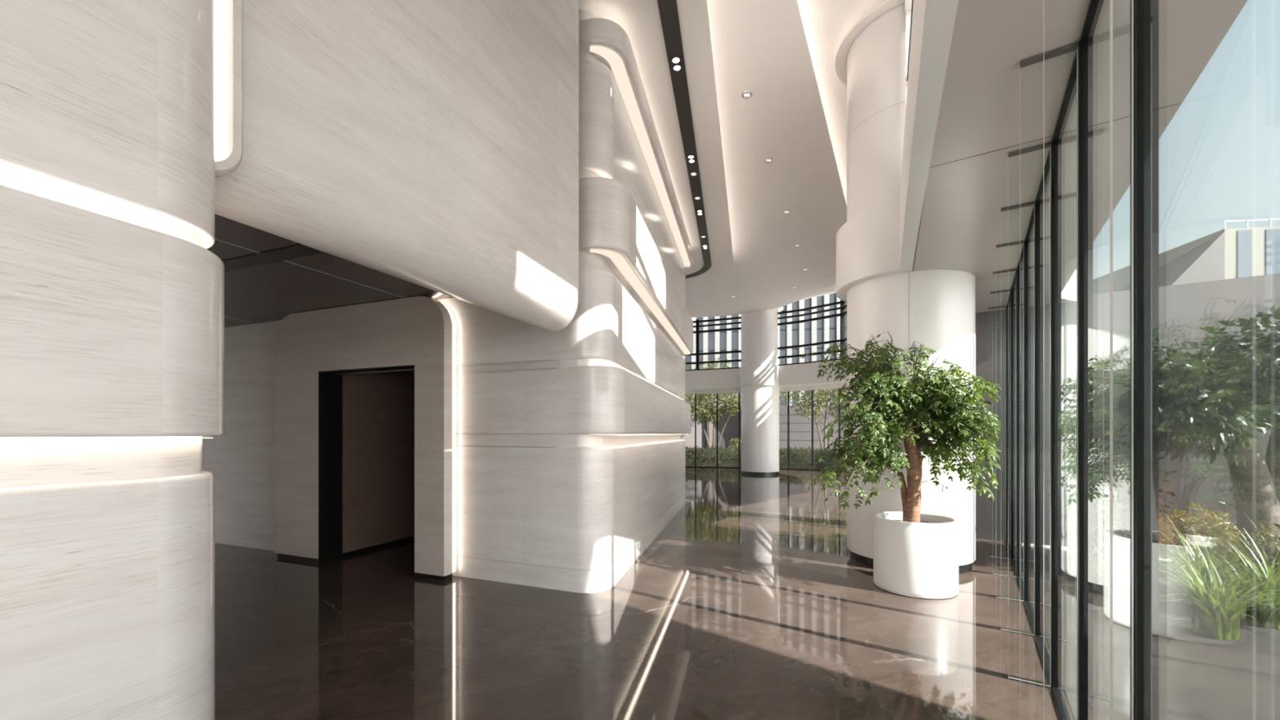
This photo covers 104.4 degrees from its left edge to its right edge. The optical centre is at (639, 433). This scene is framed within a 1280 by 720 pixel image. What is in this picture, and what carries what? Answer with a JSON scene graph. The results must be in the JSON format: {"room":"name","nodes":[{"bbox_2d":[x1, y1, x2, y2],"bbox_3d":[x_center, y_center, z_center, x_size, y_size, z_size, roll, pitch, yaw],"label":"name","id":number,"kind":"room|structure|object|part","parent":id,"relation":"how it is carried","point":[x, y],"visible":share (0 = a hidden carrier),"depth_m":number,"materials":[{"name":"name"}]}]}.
{"room":"lobby","nodes":[
{"label":"lobby","id":0,"kind":"room"},
{"bbox_2d":[0,0,224,719],"bbox_3d":[-4.647,-1.300,0.582,5.228,5.600,4.671,0,0,22],"label":"wall","id":1,"kind":"structure","parent":0,"point":[112,289],"depth_m":1.41,"materials":[{"name":"stone"}]},
{"bbox_2d":[202,436,203,471],"bbox_3d":[-7.210,0.000,4.293,0.150,3.000,6.300,0,0,22],"label":"wall","id":2,"kind":"structure","parent":0,"point":[202,437],"depth_m":6.89,"materials":[{"name":"stone"}]},
{"bbox_2d":[207,213,453,327],"bbox_3d":[-4.505,-1.477,3.245,5.850,0.106,5.600,0,0,22],"label":"ceiling","id":3,"kind":"structure","parent":0,"point":[268,277],"depth_m":4.64,"materials":[{"name":"black metal"}]},
{"bbox_2d":[274,296,455,580],"bbox_3d":[-3.158,0.037,5.662,2.650,2.925,0.293,0,0,22],"label":"wall","id":4,"kind":"structure","parent":0,"point":[311,348],"depth_m":5.60,"materials":[{"name":"stone"}]},
{"bbox_2d":[342,370,413,557],"bbox_3d":[-2.140,0.050,7.244,2.368,2.900,3.415,0,0,22],"label":"wall","id":5,"kind":"structure","parent":0,"point":[378,408],"depth_m":6.48,"materials":[{"name":"brown stone"}]},
{"bbox_2d":[214,0,578,331],"bbox_3d":[-1.239,-2.500,2.942,0.390,3.200,3.050,0,0,22],"label":"wall","id":6,"kind":"structure","parent":0,"point":[433,144],"depth_m":2.69,"materials":[{"name":"stone"}]},
{"bbox_3d":[-1.577,-2.478,1.697,0.001,3.045,0.288,0,0,22],"label":"light panel","id":7,"kind":"part","parent":6,"relation":"part of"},
{"bbox_2d":[203,9,693,593],"bbox_3d":[-1.929,-1.255,8.774,6.414,5.510,6.626,0,0,22],"label":"wall","id":8,"kind":"structure","parent":0,"point":[571,450],"depth_m":5.06,"materials":[{"name":"stone"}]},
{"bbox_3d":[-4.972,0.398,6.567,2.479,2.205,0.200,0,0,22],"label":"recess panel","id":9,"kind":"part","parent":8,"relation":"part of","materials":[{"name":"stone"}]},
{"bbox_2d":[685,358,846,394],"bbox_3d":[3.310,-2.085,16.540,10.724,0.730,18.649,0,0,-29],"label":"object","id":10,"kind":"structure","parent":8,"relation":"attached to","point":[795,377],"depth_m":18.74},
{"bbox_3d":[3.358,-1.970,16.577,10.605,0.460,18.626,0,0,-29],"label":"soffit panel","id":11,"kind":"part","parent":10,"relation":"part of","materials":[{"name":"white paint"}]},
{"bbox_2d":[685,299,846,370],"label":"window","id":12,"kind":"structure","parent":8,"relation":"in","point":[842,306],"depth_m":17.81,"materials":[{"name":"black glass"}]},
{"bbox_2d":[214,466,1072,719],"bbox_3d":[-0.850,1.560,8.900,20.300,0.120,27.800,0,0,0],"label":"floor","id":13,"kind":"structure","parent":0,"point":[752,602],"depth_m":3.65,"materials":[{"name":"brown stone"}]},
{"bbox_2d":[739,306,783,475],"bbox_3d":[4.470,-1.630,18.500,1.680,6.260,1.680,0,0,0],"label":"column","id":14,"kind":"structure","parent":13,"relation":"on","point":[759,386],"depth_m":17.90,"materials":[{"name":"white paint"}]},
{"bbox_2d":[834,0,975,573],"bbox_3d":[3.170,-1.630,5.880,1.630,6.260,1.630,0,0,0],"label":"column","id":15,"kind":"structure","parent":13,"relation":"on","point":[935,309],"depth_m":5.42,"materials":[{"name":"white paint"}]},
{"bbox_2d":[942,484,950,491],"bbox_3d":[3.217,0.570,5.212,0.075,0.075,0.015,0,0,-4],"label":"socket plate","id":16,"kind":"object","parent":15,"relation":"attached to","point":[946,487],"visible":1,"depth_m":5.21,"materials":[{"name":"white plastic"}]},
{"bbox_2d":[873,511,958,599],"bbox_3d":[2.672,1.156,4.835,0.724,0.682,0.724,0,0,0],"label":"planter","id":17,"kind":"object","parent":13,"relation":"on","point":[920,559],"visible":0.96,"depth_m":4.54,"materials":[{"name":"ceramic"}]},
{"bbox_2d":[799,331,1002,522],"bbox_3d":[2.442,-0.037,4.759,1.804,1.960,1.300,0,0,15],"label":"potted tree","id":18,"kind":"object","parent":17,"relation":"in","point":[934,408],"visible":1,"depth_m":4.56,"materials":[{"name":"green plant"}]},
{"bbox_2d":[578,0,882,317],"bbox_3d":[-1.900,-4.500,8.850,18.200,1.000,23.700,0,0,0],"label":"ceiling","id":19,"kind":"structure","parent":0,"point":[783,52],"depth_m":7.13,"materials":[{"name":"beige paint"}]},
{"bbox_2d":[657,0,711,278],"bbox_3d":[-1.165,-3.991,5.683,5.720,0.027,17.397,0,0,0],"label":"track","id":20,"kind":"object","parent":19,"relation":"attached to","point":[668,9],"visible":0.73,"depth_m":6.08,"materials":[{"name":"black metal"}]},
{"bbox_2d":[671,56,681,71],"bbox_3d":[0.394,-3.974,5.350,0.099,0.008,0.211,0,0,11],"label":"spotlight","id":21,"kind":"object","parent":20,"relation":"attached to","point":[676,68],"visible":1,"depth_m":5.34,"materials":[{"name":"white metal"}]},
{"bbox_2d":[687,155,694,163],"bbox_3d":[0.745,-3.974,7.200,0.099,0.008,0.211,0,0,11],"label":"spotlight","id":22,"kind":"object","parent":20,"relation":"attached to","point":[691,157],"visible":1,"depth_m":7.18,"materials":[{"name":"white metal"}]},
{"bbox_2d":[690,172,697,176],"bbox_3d":[0.825,-3.974,7.620,0.100,0.008,0.100,0,0,0],"label":"spotlight","id":23,"kind":"object","parent":20,"relation":"attached to","point":[693,174],"visible":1,"depth_m":7.62,"materials":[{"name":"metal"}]},
{"bbox_2d":[697,209,702,215],"bbox_3d":[1.077,-3.974,8.950,0.099,0.008,0.211,0,0,11],"label":"spotlight","id":24,"kind":"object","parent":20,"relation":"attached to","point":[699,211],"visible":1,"depth_m":8.94,"materials":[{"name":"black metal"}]},
{"bbox_2d":[741,90,751,98],"bbox_3d":[1.385,-4.393,6.450,0.136,0.014,0.136,0,0,0],"label":"recessed light","id":25,"kind":"object","parent":19,"relation":"in","point":[748,95],"visible":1,"depth_m":6.44,"materials":[{"name":"metal"}]},
{"bbox_2d":[764,157,773,162],"bbox_3d":[2.070,-4.393,7.995,0.136,0.014,0.136,0,0,0],"label":"recessed light","id":26,"kind":"object","parent":19,"relation":"in","point":[765,161],"visible":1,"depth_m":7.99,"materials":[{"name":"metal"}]},
{"bbox_2d":[685,388,844,471],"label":"window","id":27,"kind":"structure","parent":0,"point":[812,391],"depth_m":20.61,"materials":[{"name":"black metal"}]},
{"bbox_2d":[901,0,1248,312],"bbox_3d":[2.304,-2.059,1.901,2.511,0.682,11.897,0,0,24],"label":"ceiling","id":28,"kind":"structure","parent":0,"point":[991,108],"depth_m":2.72,"materials":[{"name":"white paint"}]},
{"bbox_2d":[904,0,913,111],"bbox_3d":[0.843,-3.600,1.101,0.140,2.400,9.251,0,0,26],"label":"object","id":29,"kind":"structure","parent":28,"relation":"on","point":[908,4],"depth_m":5.22,"materials":[{"name":"white glass"}]},
{"bbox_3d":[0.841,-3.600,1.097,0.140,2.400,9.243,0,0,26],"label":"wall panel","id":30,"kind":"part","parent":29,"relation":"part of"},
{"bbox_2d":[899,0,958,272],"bbox_3d":[0.785,-2.084,1.125,0.115,0.732,9.243,0,0,26],"label":"ceiling beam","id":31,"kind":"structure","parent":28,"relation":"attached to","point":[933,21],"depth_m":2.72,"materials":[{"name":"white paint"}]},
{"bbox_2d":[975,273,1279,560],"bbox_3d":[6.581,-0.150,6.145,7.060,3.300,0.300,0,0,32],"label":"wall","id":32,"kind":"structure","parent":0,"point":[1184,308],"depth_m":6.33,"materials":[{"name":"grey stone"}]},
{"bbox_2d":[987,0,1159,719],"bbox_3d":[1.674,-0.111,1.946,0.249,3.222,11.996,0,0,34],"label":"window","id":33,"kind":"structure","parent":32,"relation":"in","point":[1144,14],"depth_m":2.15,"materials":[{"name":"grey metal"}]},
{"label":"outside","id":34,"kind":"structure","parent":0,"visible":0},
{"bbox_2d":[1015,542,1238,568],"bbox_3d":[5.000,1.770,25.000,130.000,0.260,130.000,0,0,0],"label":"ground","id":35,"kind":"structure","parent":34,"point":[1032,545],"depth_m":7.04,"materials":[{"name":"white"}]},
{"bbox_2d":[680,407,703,448],"bbox_3d":[-0.946,-0.105,36.443,10.647,3.490,3.300,0,0,-5],"label":"annex","id":36,"kind":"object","parent":35,"relation":"on","point":[689,437],"visible":0.07,"depth_m":35.44,"materials":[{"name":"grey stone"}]},
{"bbox_2d":[685,355,736,446],"bbox_3d":[4.738,-1.770,32.985,4.606,6.823,2.887,0,0,0],"label":"tree","id":37,"kind":"object","parent":35,"relation":"on","point":[718,358],"visible":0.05,"depth_m":32.94,"materials":[{"name":"green plant"}]},
{"bbox_2d":[702,393,741,448],"bbox_3d":[7.050,-0.880,37.500,4.300,5.040,3.000,0,0,0],"label":"building","id":38,"kind":"structure","parent":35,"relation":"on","point":[731,430],"depth_m":37.40,"materials":[{"name":"grey stone"}]},
{"bbox_2d":[727,437,741,448],"bbox_3d":[5.910,0.926,29.911,1.296,1.429,1.270,0,0,37],"label":"shrub","id":39,"kind":"object","parent":35,"relation":"on","point":[733,438],"visible":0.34,"depth_m":29.72,"materials":[{"name":"green plant"}]},
{"bbox_2d":[681,293,846,448],"bbox_3d":[8.589,-11.430,50.203,44.554,26.140,8.500,0,0,9],"label":"office building","id":40,"kind":"structure","parent":35,"relation":"on","point":[827,329],"depth_m":45.47,"materials":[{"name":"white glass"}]},
{"bbox_2d":[685,444,846,471],"bbox_3d":[4.150,1.085,22.941,15.524,1.110,3.365,0,0,21],"label":"hedge","id":41,"kind":"object","parent":35,"relation":"on","point":[799,459],"visible":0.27,"depth_m":23.11,"materials":[{"name":"green plant"}]},
{"bbox_2d":[779,404,846,449],"bbox_3d":[16.524,-0.080,32.233,14.682,3.440,6.010,0,0,24],"label":"annex","id":42,"kind":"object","parent":35,"relation":"on","point":[800,428],"visible":0.02,"depth_m":31.70,"materials":[{"name":"grey stone"}]},
{"bbox_2d":[1015,546,1279,719],"bbox_3d":[5.844,1.615,1.598,7.024,0.170,7.804,0,0,34],"label":"planting bed","id":43,"kind":"object","parent":35,"relation":"on","point":[1202,677],"visible":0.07,"depth_m":3.37,"materials":[{"name":"concrete"}]},
{"bbox_2d":[1042,419,1177,557],"bbox_3d":[5.402,0.687,5.799,1.190,1.692,1.191,0,0,0],"label":"shrub","id":44,"kind":"object","parent":43,"relation":"on","point":[1104,461],"visible":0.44,"depth_m":5.77,"materials":[{"name":"green plant"}]},
{"bbox_2d":[1064,480,1164,570],"bbox_3d":[4.948,1.009,5.195,0.778,1.048,0.790,0,0,41],"label":"shrub","id":45,"kind":"object","parent":43,"relation":"on","point":[1116,534],"visible":0.56,"depth_m":5.17,"materials":[{"name":"green plant"}]},
{"bbox_3d":[4.935,1.289,5.186,0.302,0.489,0.236,0,0,0],"label":"stem","id":46,"kind":"part","parent":45,"relation":"part of","materials":[{"name":"white"}]},
{"bbox_2d":[1061,527,1200,599],"bbox_3d":[4.545,1.205,4.646,1.179,0.650,1.010,0,0,39],"label":"clump","id":47,"kind":"object","parent":43,"relation":"on","point":[1121,586],"visible":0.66,"depth_m":4.62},
{"bbox_2d":[1112,304,1279,582],"bbox_3d":[6.101,0.159,4.842,2.444,2.796,1.623,0,0,18],"label":"tree","id":48,"kind":"object","parent":43,"relation":"on","point":[1218,407],"visible":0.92,"depth_m":4.86,"materials":[{"name":"green plant"}]},
{"bbox_2d":[1115,542,1279,640],"bbox_3d":[4.340,1.197,3.780,1.405,0.665,1.291,0,0,0],"label":"clump","id":49,"kind":"object","parent":43,"relation":"on","point":[1219,618],"visible":0.98,"depth_m":3.71,"materials":[{"name":"green plant"}]},
{"bbox_2d":[1118,513,1279,607],"bbox_3d":[4.924,1.129,4.297,1.246,0.802,1.538,0,0,18],"label":"clump","id":50,"kind":"object","parent":43,"relation":"on","point":[1197,558],"visible":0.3,"depth_m":4.35,"materials":[{"name":"green plant"}]},
{"bbox_2d":[1159,502,1247,577],"bbox_3d":[5.344,1.095,4.752,0.607,0.877,0.618,0,0,0],"label":"shrub","id":51,"kind":"object","parent":43,"relation":"on","point":[1200,533],"visible":0.69,"depth_m":4.71,"materials":[{"name":"green plant"}]},
{"bbox_2d":[1160,528,1279,630],"bbox_3d":[4.957,1.164,3.949,1.049,0.732,1.480,0,0,-42],"label":"clump","id":52,"kind":"object","parent":43,"relation":"on","point":[1268,619],"visible":0.7,"depth_m":3.93,"materials":[{"name":"green plant"}]},
{"bbox_2d":[1194,515,1278,586],"bbox_3d":[5.569,1.143,4.478,1.411,0.775,1.388,0,0,0],"label":"clump","id":53,"kind":"object","parent":43,"relation":"on","point":[1237,543],"visible":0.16,"depth_m":4.50,"materials":[{"name":"green plant"}]},
{"bbox_2d":[1218,456,1264,531],"bbox_3d":[6.898,0.832,5.149,1.131,1.403,1.162,0,0,26],"label":"shrub","id":54,"kind":"object","parent":43,"relation":"on","point":[1230,489],"visible":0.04,"depth_m":5.51,"materials":[{"name":"green plant"}]},
{"bbox_2d":[1233,522,1279,577],"bbox_3d":[5.751,1.162,4.359,0.768,0.742,0.778,0,0,0],"label":"shrub","id":55,"kind":"object","parent":43,"relation":"on","point":[1256,536],"visible":0.48,"depth_m":4.44,"materials":[{"name":"green plant"}]},
{"bbox_2d":[1093,218,1279,293],"bbox_3d":[32.952,-4.531,29.612,12.146,12.342,10.600,0,0,6],"label":"building","id":56,"kind":"structure","parent":35,"relation":"on","point":[1238,252],"depth_m":25.00,"materials":[{"name":"grey stone"}]},
{"bbox_3d":[33.931,-10.502,24.519,9.098,0.400,0.072,0,0,6],"label":"roof rail","id":57,"kind":"part","parent":56,"relation":"part of","materials":[{"name":"metal"}]},
{"bbox_3d":[2.000,1.650,24.750,28.000,0.100,9.500,0,0,0],"label":"lawn","id":58,"kind":"structure","parent":35,"relation":"on","visible":0},
{"bbox_2d":[685,393,741,448],"bbox_3d":[3.910,-0.878,26.647,3.977,5.063,2.757,0,0,0],"label":"tree","id":59,"kind":"object","parent":58,"relation":"on","point":[731,402],"visible":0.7,"depth_m":26.32,"materials":[{"name":"green plant"}]},
{"bbox_2d":[779,391,795,405],"bbox_3d":[7.513,-0.991,29.046,3.342,5.263,2.342,0,0,0],"label":"tree","id":60,"kind":"object","parent":58,"relation":"on","point":[780,393],"visible":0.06,"depth_m":28.83,"materials":[{"name":"green plant"}]},
{"bbox_2d":[789,387,846,448],"bbox_3d":[9.277,-0.829,25.201,3.628,4.961,2.430,0,0,0],"label":"tree","id":61,"kind":"object","parent":58,"relation":"on","point":[824,393],"visible":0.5,"depth_m":24.97,"materials":[{"name":"green plant"}]}
]}

